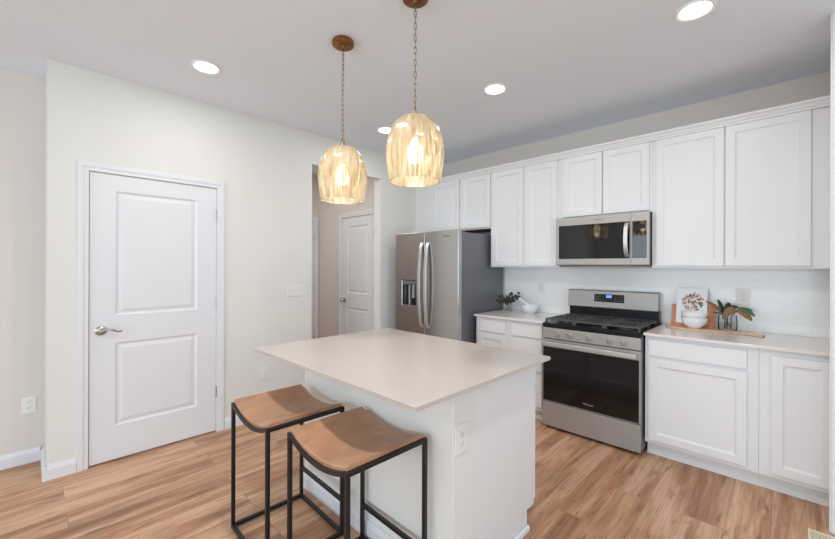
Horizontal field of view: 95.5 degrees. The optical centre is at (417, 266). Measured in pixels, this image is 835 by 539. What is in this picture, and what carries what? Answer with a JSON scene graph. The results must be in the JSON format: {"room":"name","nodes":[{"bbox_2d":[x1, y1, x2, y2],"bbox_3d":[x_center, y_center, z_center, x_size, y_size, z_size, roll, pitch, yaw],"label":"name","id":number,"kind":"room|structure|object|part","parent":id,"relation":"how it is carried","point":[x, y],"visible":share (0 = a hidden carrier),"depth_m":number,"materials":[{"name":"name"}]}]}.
{"room":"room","nodes":[
{"label":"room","id":0,"kind":"room"},
{"bbox_2d":[0,68,45,458],"bbox_3d":[-4.223,0.015,1.262,0.120,2.740,4.492,0,0,44],"label":"wall","id":1,"kind":"structure","parent":0,"point":[22,96],"depth_m":2.66,"materials":[{"name":"beige paint"}]},
{"bbox_2d":[21,395,35,413],"bbox_3d":[-2.753,0.980,2.681,0.008,0.115,0.072,0,0,44],"label":"wall outlet","id":2,"kind":"object","parent":1,"relation":"attached to","point":[28,404],"visible":1,"depth_m":2.68,"materials":[{"name":"white plastic"}]},
{"bbox_2d":[45,59,443,464],"bbox_3d":[-1.132,0.025,3.895,3.865,2.740,0.407,0,0,-42],"label":"wall","id":3,"kind":"structure","parent":0,"point":[265,167],"depth_m":3.27,"materials":[{"name":"beige paint"}]},
{"bbox_2d":[0,415,242,481],"bbox_3d":[-2.852,1.342,2.291,0.413,0.095,7.666,0,0,44],"label":"baseboard","id":4,"kind":"structure","parent":3,"relation":"attached to","point":[53,471],"depth_m":2.60,"materials":[{"name":"white paint"}]},
{"bbox_2d":[76,160,224,471],"bbox_3d":[-2.005,0.338,2.924,0.174,2.109,0.937,0,0,44],"label":"door","id":5,"kind":"structure","parent":3,"relation":"in","point":[151,244],"depth_m":2.86,"materials":[{"name":"white paint"}]},
{"bbox_3d":[-2.157,0.451,2.663,0.126,0.035,0.027,0,0,-41],"label":"lever handle","id":6,"kind":"part","parent":5,"relation":"part of","materials":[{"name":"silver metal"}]},
{"bbox_2d":[261,366,268,379],"bbox_3d":[-1.410,0.984,3.486,0.008,0.115,0.072,0,0,44],"label":"wall outlet","id":7,"kind":"object","parent":3,"relation":"attached to","point":[264,370],"visible":1,"depth_m":3.48,"materials":[{"name":"white plastic"}]},
{"bbox_2d":[287,284,302,296],"bbox_3d":[-1.195,0.235,3.699,0.016,0.115,0.165,0,0,44],"label":"light switch","id":8,"kind":"object","parent":3,"relation":"attached to","point":[294,289],"visible":1,"depth_m":3.70,"materials":[{"name":"white plastic"}]},
{"bbox_2d":[312,174,318,308],"bbox_3d":[-2.100,0.022,5.049,0.120,2.740,1.880,0,0,44],"label":"wall","id":9,"kind":"structure","parent":0,"point":[315,188],"depth_m":5.58,"materials":[{"name":"beige paint"}]},
{"bbox_2d":[312,217,317,338],"bbox_3d":[-1.795,0.338,5.314,0.184,2.109,0.849,0,0,44],"label":"door","id":10,"kind":"structure","parent":9,"relation":"in","point":[314,219],"depth_m":5.56,"materials":[{"name":"white paint"}]},
{"bbox_2d":[318,177,373,337],"bbox_3d":[-0.933,0.026,5.155,1.403,2.740,0.100,0,0,44],"label":"wall","id":11,"kind":"structure","parent":0,"point":[329,213],"depth_m":5.39,"materials":[{"name":"beige paint"}]},
{"bbox_2d":[338,209,373,334],"bbox_3d":[-0.777,0.342,4.968,0.812,2.109,0.184,0,0,44],"label":"door","id":12,"kind":"structure","parent":11,"relation":"in","point":[356,229],"depth_m":4.97,"materials":[{"name":"white paint"}]},
{"bbox_2d":[0,0,834,174],"bbox_3d":[-1.270,-1.405,0.977,10.100,0.120,8.600,0,0,44],"label":"ceiling","id":13,"kind":"structure","parent":0,"point":[566,67],"depth_m":2.41,"materials":[{"name":"paint"}]},
{"bbox_2d":[190,60,220,74],"bbox_3d":[-1.432,-1.341,2.561,0.186,0.008,0.186,0,0,44],"label":"recessed light","id":14,"kind":"object","parent":13,"relation":"in","point":[203,66],"visible":1,"depth_m":2.56,"materials":[{"name":"white plastic"}]},
{"bbox_2d":[194,62,217,72],"bbox_3d":[-1.432,-1.343,2.561,0.140,0.004,0.140,0,0,44],"label":"diffuser","id":15,"kind":"object","parent":14,"relation":"attached to","point":[203,67],"depth_m":2.56,"materials":[{"name":"white plastic"}]},
{"bbox_2d":[318,35,366,203],"bbox_3d":[-0.448,-0.866,2.259,0.287,0.953,0.287,0,0,44],"label":"pendant lamp","id":16,"kind":"object","parent":13,"relation":"hanging from","point":[336,173],"visible":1,"depth_m":2.18,"materials":[{"name":"brown metal"}]},
{"bbox_2d":[339,150,345,163],"bbox_3d":[-0.449,-0.657,2.259,0.038,0.100,0.038,0,0,44],"label":"socket","id":17,"kind":"object","parent":16,"relation":"attached to","point":[341,162],"depth_m":2.25,"materials":[{"name":"brown metal"}]},
{"bbox_3d":[-0.449,-0.543,2.259,0.078,0.127,0.078,0,0,44],"label":"light bulb","id":18,"kind":"part","parent":16,"relation":"part of","materials":[{"name":"white glass"}]},
{"bbox_3d":[-0.449,-0.554,2.259,0.287,0.329,0.287,0,0,44],"label":"lamp shade","id":19,"kind":"part","parent":16,"relation":"part of","materials":[{"name":"clear glass"}]},
{"bbox_3d":[-0.448,-1.005,2.259,0.025,0.586,0.013,0,0,-10],"label":"chain","id":20,"kind":"part","parent":16,"relation":"part of","materials":[{"name":"gold metal"}]},
{"bbox_2d":[376,127,390,133],"bbox_3d":[-0.316,-1.338,3.736,0.186,0.008,0.186,0,0,44],"label":"recessed light","id":21,"kind":"object","parent":13,"relation":"in","point":[384,130],"visible":0.77,"depth_m":3.73,"materials":[{"name":"white plastic"}]},
{"bbox_2d":[379,128,390,132],"bbox_3d":[-0.316,-1.339,3.736,0.140,0.004,0.140,0,0,44],"label":"diffuser","id":22,"kind":"object","parent":21,"relation":"attached to","point":[381,130],"depth_m":3.73,"materials":[{"name":"white plastic"}]},
{"bbox_2d":[386,0,443,186],"bbox_3d":[-0.014,-0.878,1.871,0.287,0.925,0.287,0,0,8],"label":"pendant lamp","id":23,"kind":"object","parent":13,"relation":"hanging from","point":[410,153],"visible":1,"depth_m":1.78,"materials":[{"name":"brown metal"}]},
{"bbox_2d":[411,117,418,137],"bbox_3d":[-0.015,-0.683,1.871,0.038,0.100,0.038,0,0,8],"label":"socket","id":24,"kind":"object","parent":23,"relation":"attached to","point":[417,133],"depth_m":1.86,"materials":[{"name":"brown metal"}]},
{"bbox_3d":[-0.015,-0.580,1.871,0.287,0.329,0.287,0,0,8],"label":"lamp shade","id":25,"kind":"part","parent":23,"relation":"part of","materials":[{"name":"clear glass"}]},
{"bbox_3d":[-0.015,-0.570,1.871,0.078,0.127,0.078,0,0,8],"label":"light bulb","id":26,"kind":"part","parent":23,"relation":"part of","materials":[{"name":"white glass"}]},
{"bbox_3d":[-0.014,-1.018,1.871,0.025,0.557,0.013,0,0,44],"label":"chain","id":27,"kind":"part","parent":23,"relation":"part of","materials":[{"name":"gold metal"}]},
{"bbox_2d":[483,83,507,94],"bbox_3d":[0.583,-1.335,2.866,0.186,0.008,0.186,0,0,44],"label":"recessed light","id":28,"kind":"object","parent":13,"relation":"in","point":[496,88],"visible":1,"depth_m":2.86,"materials":[{"name":"white plastic"}]},
{"bbox_2d":[486,85,504,93],"bbox_3d":[0.583,-1.336,2.866,0.140,0.004,0.140,0,0,44],"label":"diffuser","id":29,"kind":"object","parent":28,"relation":"attached to","point":[490,89],"depth_m":2.86,"materials":[{"name":"white plastic"}]},
{"bbox_2d":[674,0,717,21],"bbox_3d":[1.446,-1.333,1.978,0.186,0.008,0.186,0,0,44],"label":"recessed light","id":30,"kind":"object","parent":13,"relation":"in","point":[694,10],"visible":1,"depth_m":1.97,"materials":[{"name":"white plastic"}]},
{"bbox_2d":[679,1,711,19],"bbox_3d":[1.446,-1.334,1.978,0.140,0.004,0.140,0,0,44],"label":"diffuser","id":31,"kind":"object","parent":30,"relation":"attached to","point":[696,10],"depth_m":1.97,"materials":[{"name":"white plastic"}]},
{"bbox_2d":[0,418,834,538],"bbox_3d":[-1.279,1.444,0.977,10.100,0.100,8.600,0,0,44],"label":"floor","id":32,"kind":"structure","parent":0,"point":[586,488],"depth_m":2.27,"materials":[{"name":"brown wood"}]},
{"bbox_2d":[231,384,344,538],"bbox_3d":[-0.690,1.054,1.996,0.408,0.686,0.465,0,0,-44],"label":"counter stool","id":33,"kind":"object","parent":32,"relation":"on","point":[271,411],"visible":0.98,"depth_m":2.00,"materials":[{"name":"beige leather"}]},
{"bbox_3d":[-0.986,1.061,2.022,0.018,0.668,0.018,0,0,-44],"label":"leg","id":34,"kind":"part","parent":33,"relation":"part of","materials":[{"name":"black metal"}]},
{"bbox_3d":[-0.832,1.382,1.861,0.018,0.018,0.429,0,0,-44],"label":"floor rail","id":35,"kind":"part","parent":33,"relation":"part of","materials":[{"name":"black metal"}]},
{"bbox_3d":[-0.830,0.758,1.861,0.018,0.059,0.435,0,0,-44],"label":"curved rail","id":36,"kind":"part","parent":33,"relation":"part of","materials":[{"name":"black metal"}]},
{"bbox_3d":[-0.675,1.062,1.700,0.018,0.668,0.018,0,0,-44],"label":"leg","id":37,"kind":"part","parent":33,"relation":"part of","materials":[{"name":"black metal"}]},
{"bbox_3d":[-0.846,1.382,2.157,0.372,0.018,0.018,0,0,-44],"label":"floor rail","id":38,"kind":"part","parent":33,"relation":"part of","materials":[{"name":"black metal"}]},
{"bbox_3d":[-0.689,0.740,1.996,0.386,0.059,0.439,0,0,-44],"label":"seat","id":39,"kind":"part","parent":33,"relation":"part of","materials":[{"name":"beige leather"}]},
{"bbox_3d":[-0.705,1.062,2.292,0.018,0.668,0.018,0,0,-44],"label":"leg","id":40,"kind":"part","parent":33,"relation":"part of","materials":[{"name":"black metal"}]},
{"bbox_3d":[-0.534,0.738,1.835,0.372,0.018,0.018,0,0,-44],"label":"seat rail","id":41,"kind":"part","parent":33,"relation":"part of","materials":[{"name":"black metal"}]},
{"bbox_3d":[-0.551,1.383,2.131,0.018,0.018,0.429,0,0,-44],"label":"floor rail","id":42,"kind":"part","parent":33,"relation":"part of","materials":[{"name":"black metal"}]},
{"bbox_3d":[-0.536,1.383,1.835,0.372,0.018,0.018,0,0,-44],"label":"floor rail","id":43,"kind":"part","parent":33,"relation":"part of","materials":[{"name":"black metal"}]},
{"bbox_3d":[-0.395,1.063,1.970,0.018,0.668,0.018,0,0,-44],"label":"leg","id":44,"kind":"part","parent":33,"relation":"part of","materials":[{"name":"black metal"}]},
{"bbox_2d":[287,406,427,538],"bbox_3d":[-0.268,1.055,1.639,0.408,0.686,0.465,0,0,-44],"label":"counter stool","id":45,"kind":"object","parent":32,"relation":"on","point":[346,444],"visible":1,"depth_m":1.61,"materials":[{"name":"beige leather"}]},
{"bbox_3d":[-0.563,1.063,1.663,0.018,0.668,0.018,0,0,-44],"label":"leg","id":46,"kind":"part","parent":45,"relation":"part of","materials":[{"name":"black metal"}]},
{"bbox_3d":[-0.406,0.759,1.503,0.018,0.059,0.435,0,0,-44],"label":"curved rail","id":47,"kind":"part","parent":45,"relation":"part of","materials":[{"name":"black metal"}]},
{"bbox_3d":[-0.252,1.064,1.343,0.018,0.668,0.018,0,0,-44],"label":"leg","id":48,"kind":"part","parent":45,"relation":"part of","materials":[{"name":"black metal"}]},
{"bbox_3d":[-0.267,0.742,1.639,0.386,0.059,0.439,0,0,-44],"label":"seat","id":49,"kind":"part","parent":45,"relation":"part of","materials":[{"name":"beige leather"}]},
{"bbox_3d":[-0.283,1.064,1.935,0.018,0.668,0.018,0,0,-44],"label":"leg","id":50,"kind":"part","parent":45,"relation":"part of","materials":[{"name":"black metal"}]},
{"bbox_3d":[-0.111,0.739,1.478,0.372,0.018,0.018,0,0,-44],"label":"seat rail","id":51,"kind":"part","parent":45,"relation":"part of","materials":[{"name":"black metal"}]},
{"bbox_3d":[0.028,1.065,1.614,0.018,0.668,0.018,0,0,-44],"label":"leg","id":52,"kind":"part","parent":45,"relation":"part of","materials":[{"name":"black metal"}]},
{"bbox_2d":[254,328,550,538],"bbox_3d":[-0.128,0.941,2.141,1.342,0.914,1.036,0,0,44],"label":"kitchen island","id":53,"kind":"object","parent":32,"relation":"on","point":[409,382],"visible":0.84,"depth_m":1.82,"materials":[{"name":"beige paint"}]},
{"bbox_2d":[254,328,550,411],"bbox_3d":[-0.127,0.493,2.141,1.342,0.018,1.036,0,0,44],"label":"island countertop","id":54,"kind":"structure","parent":53,"relation":"on","point":[415,372],"depth_m":1.91,"materials":[{"name":"stone"}]},
{"bbox_3d":[-0.074,1.351,2.207,1.234,0.095,0.642,0,0,44],"label":"moulding","id":55,"kind":"part","parent":53,"relation":"part of","materials":[{"name":"white paint"}]},
{"bbox_2d":[455,421,467,455],"bbox_3d":[0.184,0.727,1.599,0.008,0.122,0.085,0,0,44],"label":"wall outlet","id":56,"kind":"object","parent":53,"relation":"attached to","point":[461,431],"visible":1,"depth_m":1.59,"materials":[{"name":"white plastic"}]},
{"bbox_2d":[460,430,464,437],"bbox_3d":[0.186,0.708,1.597,0.002,0.029,0.033,0,0,44],"label":"socket","id":57,"kind":"object","parent":56,"relation":"attached to","point":[462,432],"depth_m":1.60,"materials":[{"name":"white plastic"}]},
{"bbox_2d":[460,439,464,447],"bbox_3d":[0.186,0.747,1.597,0.002,0.029,0.033,0,0,44],"label":"socket","id":58,"kind":"object","parent":56,"relation":"attached to","point":[462,441],"depth_m":1.60,"materials":[{"name":"white plastic"}]},
{"bbox_3d":[0.426,0.970,2.280,0.592,0.596,0.019,0,0,44],"label":"door","id":59,"kind":"part","parent":53,"relation":"part of","materials":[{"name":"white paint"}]},
{"bbox_2d":[396,229,502,342],"bbox_3d":[0.334,0.517,4.331,0.918,1.765,0.888,0,0,44],"label":"refrigerator","id":60,"kind":"object","parent":32,"relation":"on","point":[445,278],"visible":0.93,"depth_m":3.98,"materials":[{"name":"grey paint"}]},
{"bbox_3d":[-0.088,0.182,4.241,0.217,0.042,0.043,0,0,44],"label":"dispenser panel","id":61,"kind":"part","parent":60,"relation":"part of","materials":[{"name":"grey paint"}]},
{"bbox_3d":[-0.076,0.483,4.237,0.462,1.700,0.055,0,0,44],"label":"freezer door","id":62,"kind":"part","parent":60,"relation":"part of","materials":[{"name":"metal"}]},
{"bbox_3d":[-0.067,0.318,4.227,0.075,0.226,0.032,0,0,44],"label":"dispenser lever","id":63,"kind":"part","parent":60,"relation":"part of","materials":[{"name":"metal"}]},
{"bbox_3d":[0.024,0.201,4.062,0.034,0.909,0.068,0,0,44],"label":"handle","id":64,"kind":"part","parent":60,"relation":"part of","materials":[{"name":"metal"}]},
{"bbox_3d":[0.087,0.201,4.000,0.034,0.909,0.068,0,0,44],"label":"handle","id":65,"kind":"part","parent":60,"relation":"part of","materials":[{"name":"metal"}]},
{"bbox_3d":[0.255,0.484,3.915,0.450,1.700,0.055,0,0,44],"label":"fridge door","id":66,"kind":"part","parent":60,"relation":"part of","materials":[{"name":"metal"}]},
{"bbox_2d":[476,316,543,419],"bbox_3d":[1.068,0.954,3.836,0.739,0.895,0.628,0,0,44],"label":"base cabinet","id":67,"kind":"object","parent":32,"relation":"on","point":[522,336],"visible":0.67,"depth_m":3.54,"materials":[{"name":"white paint"}]},
{"bbox_3d":[0.730,0.591,3.741,0.315,0.116,0.019,0,0,44],"label":"drawer","id":68,"kind":"part","parent":67,"relation":"part of","materials":[{"name":"white paint"}]},
{"bbox_3d":[0.729,0.969,3.741,0.315,0.603,0.019,0,0,44],"label":"door","id":69,"kind":"part","parent":67,"relation":"part of","materials":[{"name":"white paint"}]},
{"bbox_2d":[474,309,561,323],"bbox_3d":[1.059,0.497,3.828,0.748,0.019,0.640,0,0,44],"label":"countertop","id":70,"kind":"structure","parent":67,"relation":"on","point":[517,315],"depth_m":3.75,"materials":[{"name":"white stone"}]},
{"bbox_2d":[521,304,538,312],"bbox_3d":[1.171,0.445,3.968,0.180,0.086,0.180,0,0,44],"label":"mortar","id":71,"kind":"object","parent":70,"relation":"on","point":[531,308],"visible":0.99,"depth_m":3.90,"materials":[{"name":"white ceramic"}]},
{"bbox_3d":[0.988,0.448,4.119,0.070,0.078,0.070,0,0,44],"label":"glass jar","id":72,"kind":"object","parent":70,"relation":"on","visible":0},
{"bbox_2d":[497,292,519,309],"bbox_3d":[0.984,0.377,4.124,0.257,0.198,0.175,0,0,25],"label":"leaf sprig","id":73,"kind":"object","parent":72,"relation":"in","point":[508,298],"visible":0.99,"depth_m":4.12,"materials":[{"name":"green plant"}]},
{"bbox_3d":[0.995,0.807,3.483,0.310,0.286,0.019,0,0,44],"label":"drawer","id":74,"kind":"part","parent":67,"relation":"part of","materials":[{"name":"white paint"}]},
{"bbox_3d":[0.995,0.592,3.483,0.310,0.116,0.019,0,0,44],"label":"drawer","id":75,"kind":"part","parent":67,"relation":"part of","materials":[{"name":"white paint"}]},
{"bbox_3d":[0.994,1.113,3.483,0.310,0.298,0.019,0,0,44],"label":"drawer","id":76,"kind":"part","parent":67,"relation":"part of","materials":[{"name":"white paint"}]},
{"bbox_2d":[542,289,660,452],"bbox_3d":[1.566,0.814,3.263,0.776,1.179,0.698,0,0,44],"label":"gas range","id":77,"kind":"object","parent":32,"relation":"on","point":[594,376],"visible":0.99,"depth_m":3.06,"materials":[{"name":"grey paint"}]},
{"bbox_3d":[1.344,0.663,3.027,0.718,0.036,0.050,0,0,44],"label":"oven handle","id":78,"kind":"part","parent":77,"relation":"part of","materials":[{"name":"metal"}]},
{"bbox_3d":[1.360,0.927,3.049,0.742,0.461,0.003,0,0,44],"label":"oven glass","id":79,"kind":"part","parent":77,"relation":"part of","materials":[{"name":"black glass"}]},
{"bbox_3d":[1.370,1.273,3.057,0.760,0.204,0.032,0,0,44],"label":"storage drawer","id":80,"kind":"part","parent":77,"relation":"part of","materials":[{"name":"metal"}]},
{"bbox_3d":[1.371,0.895,3.057,0.760,0.535,0.032,0,0,44],"label":"oven door","id":81,"kind":"part","parent":77,"relation":"part of","materials":[{"name":"glass"}]},
{"bbox_3d":[1.371,0.576,3.056,0.760,0.090,0.034,0,0,44],"label":"control panel","id":82,"kind":"part","parent":77,"relation":"part of","materials":[{"name":"metal"}]},
{"bbox_2d":[544,326,647,450],"bbox_3d":[1.597,0.933,3.289,0.764,0.870,0.615,0,0,44],"label":"oven","id":83,"kind":"object","parent":77,"relation":"in","point":[643,443],"depth_m":2.85,"materials":[{"name":"grey paint"}]},
{"bbox_2d":[543,313,658,337],"bbox_3d":[1.562,0.491,3.252,0.768,0.072,0.563,0,0,44],"label":"cooktop","id":84,"kind":"object","parent":77,"relation":"in","point":[610,325],"depth_m":3.15,"materials":[{"name":"metal"}]},
{"bbox_3d":[1.747,0.294,3.467,0.257,0.072,0.009,0,0,44],"label":"touch panel","id":85,"kind":"part","parent":77,"relation":"part of","materials":[{"name":"black glass"}]},
{"bbox_2d":[645,335,758,485],"bbox_3d":[2.121,0.958,2.810,0.628,0.895,0.628,0,0,44],"label":"base cabinet","id":86,"kind":"object","parent":32,"relation":"on","point":[702,398],"visible":0.96,"depth_m":2.57,"materials":[{"name":"white paint"}]},
{"bbox_3d":[1.897,0.595,2.603,0.548,0.118,0.019,0,0,44],"label":"drawer","id":87,"kind":"part","parent":86,"relation":"part of","materials":[{"name":"white paint"}]},
{"bbox_3d":[1.896,0.974,2.603,0.548,0.596,0.019,0,0,44],"label":"door","id":88,"kind":"part","parent":86,"relation":"part of","materials":[{"name":"white paint"}]},
{"bbox_2d":[643,324,829,355],"bbox_3d":[2.231,0.501,2.686,0.970,0.019,0.640,0,0,44],"label":"countertop","id":89,"kind":"structure","parent":86,"relation":"on","point":[779,342],"depth_m":2.54,"materials":[{"name":"white stone"}]},
{"bbox_2d":[665,324,764,336],"bbox_3d":[2.247,0.485,2.898,0.604,0.013,0.250,0,0,44],"label":"serving board","id":90,"kind":"object","parent":89,"relation":"on","point":[715,329],"visible":0.79,"depth_m":2.84,"materials":[{"name":"brown wood"}]},
{"bbox_2d":[671,304,714,327],"bbox_3d":[2.195,0.395,3.034,0.284,0.165,0.081,0,0,44],"label":"cookbook stand","id":91,"kind":"object","parent":90,"relation":"on","point":[711,316],"visible":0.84,"depth_m":2.97,"materials":[{"name":"orange wood"}]},
{"bbox_2d":[676,288,707,324],"bbox_3d":[2.200,0.318,3.047,0.202,0.282,0.072,0,0,44],"label":"cookbook","id":92,"kind":"object","parent":91,"relation":"on","point":[695,299],"visible":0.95,"depth_m":3.05,"materials":[{"name":"paper"}]},
{"bbox_2d":[681,316,707,328],"bbox_3d":[2.132,0.435,2.927,0.172,0.085,0.172,0,0,44],"label":"bowl","id":93,"kind":"object","parent":90,"relation":"on","point":[695,323],"visible":0.93,"depth_m":2.87,"materials":[{"name":"white ceramic"}]},
{"bbox_2d":[681,310,707,318],"bbox_3d":[2.132,0.393,2.927,0.171,0.088,0.171,0,0,44],"label":"bowl","id":94,"kind":"object","parent":93,"relation":"on","point":[685,313],"visible":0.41,"depth_m":2.88,"materials":[{"name":"white ceramic"}]},
{"bbox_2d":[717,314,737,330],"bbox_3d":[2.314,0.422,2.833,0.118,0.112,0.118,0,0,44],"label":"glass vase","id":95,"kind":"object","parent":90,"relation":"on","point":[719,328],"visible":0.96,"depth_m":2.82,"materials":[{"name":"clear glass"}]},
{"bbox_2d":[706,300,754,328],"bbox_3d":[2.313,0.359,2.812,0.282,0.215,0.075,0,0,44],"label":"leaf spray","id":96,"kind":"object","parent":95,"relation":"in","point":[728,309],"visible":1,"depth_m":2.81,"materials":[{"name":"green plant"}]},
{"bbox_3d":[2.339,0.485,2.716,0.040,0.012,0.219,0,0,-29],"label":"handle","id":97,"kind":"part","parent":90,"relation":"part of","materials":[{"name":"brown wood"}]},
{"bbox_2d":[759,348,829,506],"bbox_3d":[2.466,0.959,2.474,0.335,0.895,0.628,0,0,44],"label":"base cabinet","id":98,"kind":"object","parent":32,"relation":"on","point":[793,387],"visible":0.81,"depth_m":2.26,"materials":[{"name":"white paint"}]},
{"bbox_2d":[808,528,834,538],"bbox_3d":[2.141,1.402,1.889,0.274,0.006,0.120,0,0,44],"label":"rug","id":99,"kind":"object","parent":32,"relation":"in","point":[812,534],"visible":1,"depth_m":1.97,"materials":[{"name":"beige fabric"}]},
{"bbox_2d":[444,71,829,338],"bbox_3d":[1.583,0.033,3.855,3.774,2.740,0.128,0,0,44],"label":"wall","id":100,"kind":"structure","parent":0,"point":[785,301],"depth_m":3.09,"materials":[{"name":"beige paint"}]},
{"bbox_2d":[428,174,490,232],"bbox_3d":[0.561,-0.715,4.536,0.933,0.619,0.340,0,0,44],"label":"upper cabinet","id":101,"kind":"object","parent":100,"relation":"attached to","point":[463,204],"visible":0.8,"depth_m":4.36,"materials":[{"name":"white paint"}]},
{"bbox_3d":[0.334,-0.716,4.534,0.411,0.575,0.019,0,0,44],"label":"door","id":102,"kind":"part","parent":101,"relation":"part of","materials":[{"name":"white paint"}]},
{"bbox_3d":[0.639,-0.715,4.237,0.397,0.575,0.019,0,0,44],"label":"door","id":103,"kind":"part","parent":101,"relation":"part of","materials":[{"name":"white paint"}]},
{"bbox_3d":[0.573,-0.408,4.540,0.870,0.005,0.280,0,0,44],"label":"underside panel","id":104,"kind":"part","parent":101,"relation":"part of","materials":[{"name":"white wood"}]},
{"bbox_2d":[491,160,572,266],"bbox_3d":[1.164,-0.506,3.943,0.757,1.033,0.333,0,0,44],"label":"upper cabinet","id":105,"kind":"object","parent":100,"relation":"attached to","point":[524,200],"visible":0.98,"depth_m":3.81,"materials":[{"name":"white paint"}]},
{"bbox_3d":[0.931,-0.504,3.951,0.361,0.995,0.019,0,0,44],"label":"door","id":106,"kind":"part","parent":105,"relation":"part of","materials":[{"name":"white paint"}]},
{"bbox_3d":[1.198,-0.503,3.691,0.321,0.995,0.019,0,0,44],"label":"door","id":107,"kind":"part","parent":105,"relation":"part of","materials":[{"name":"white paint"}]},
{"bbox_2d":[538,282,544,292],"bbox_3d":[1.309,0.227,4.027,0.072,0.118,0.008,0,0,44],"label":"wall outlet","id":108,"kind":"object","parent":100,"relation":"attached to","point":[541,285],"visible":1,"depth_m":4.02,"materials":[{"name":"white plastic"}]},
{"bbox_2d":[559,142,652,218],"bbox_3d":[1.712,-0.730,3.415,0.762,0.583,0.340,0,0,44],"label":"upper cabinet","id":109,"kind":"object","parent":100,"relation":"attached to","point":[617,180],"visible":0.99,"depth_m":3.26,"materials":[{"name":"white paint"}]},
{"bbox_3d":[1.478,-0.726,3.418,0.344,0.547,0.019,0,0,44],"label":"door","id":110,"kind":"part","parent":109,"relation":"part of","materials":[{"name":"white paint"}]},
{"bbox_2d":[556,211,651,265],"bbox_3d":[1.667,-0.221,3.370,0.757,0.432,0.449,0,0,44],"label":"microwave","id":111,"kind":"object","parent":109,"relation":"attached to","point":[624,239],"visible":0.98,"depth_m":3.22,"materials":[{"name":"silver metal"}]},
{"bbox_3d":[1.690,-0.216,3.077,0.030,0.280,0.061,0,0,44],"label":"handle","id":112,"kind":"part","parent":111,"relation":"part of","materials":[{"name":"metal"}]},
{"bbox_3d":[1.784,-0.223,3.040,0.130,0.422,0.026,0,0,44],"label":"control panel","id":113,"kind":"part","parent":111,"relation":"part of","materials":[{"name":"metal"}]},
{"bbox_3d":[1.735,-0.726,3.168,0.348,0.547,0.019,0,0,44],"label":"door","id":114,"kind":"part","parent":109,"relation":"part of","materials":[{"name":"white paint"}]},
{"bbox_2d":[428,95,829,184],"bbox_3d":[1.450,-1.030,3.651,3.442,0.056,0.370,0,0,44],"label":"crown molding","id":115,"kind":"structure","parent":100,"relation":"attached to","point":[820,102],"depth_m":2.95,"materials":[{"name":"white paint"}]},
{"bbox_2d":[505,267,829,338],"bbox_3d":[1.902,0.251,3.460,2.524,0.478,0.008,0,0,44],"label":"backsplash","id":116,"kind":"structure","parent":100,"relation":"attached to","point":[786,301],"depth_m":2.99,"materials":[{"name":"white tile"}]},
{"bbox_2d":[652,106,829,268],"bbox_3d":[2.336,-0.503,2.801,0.987,1.033,0.333,0,0,44],"label":"upper cabinet","id":117,"kind":"object","parent":100,"relation":"attached to","point":[753,194],"visible":0.98,"depth_m":2.63,"materials":[{"name":"white paint"}]},
{"bbox_3d":[2.044,-0.501,2.866,0.421,0.995,0.019,0,0,44],"label":"door","id":118,"kind":"part","parent":117,"relation":"part of","materials":[{"name":"white paint"}]},
{"bbox_3d":[2.354,-0.500,2.564,0.425,0.995,0.019,0,0,44],"label":"door","id":119,"kind":"part","parent":117,"relation":"part of","materials":[{"name":"white paint"}]},
{"bbox_2d":[736,289,749,305],"bbox_3d":[2.477,0.234,2.888,0.085,0.125,0.008,0,0,44],"label":"wall outlet","id":120,"kind":"object","parent":100,"relation":"attached to","point":[742,295],"visible":1,"depth_m":2.89,"materials":[{"name":"white plastic"}]},
{"bbox_3d":[2.557,0.036,2.237,0.120,2.740,0.846,0,0,44],"label":"wall","id":121,"kind":"structure","parent":0,"visible":0},
{"bbox_2d":[829,12,834,533],"bbox_3d":[2.253,0.035,1.931,0.209,2.740,0.016,0,0,44],"label":"trim","id":122,"kind":"structure","parent":121,"relation":"attached to","point":[832,61],"depth_m":1.99,"materials":[{"name":"white paint"}]}
]}

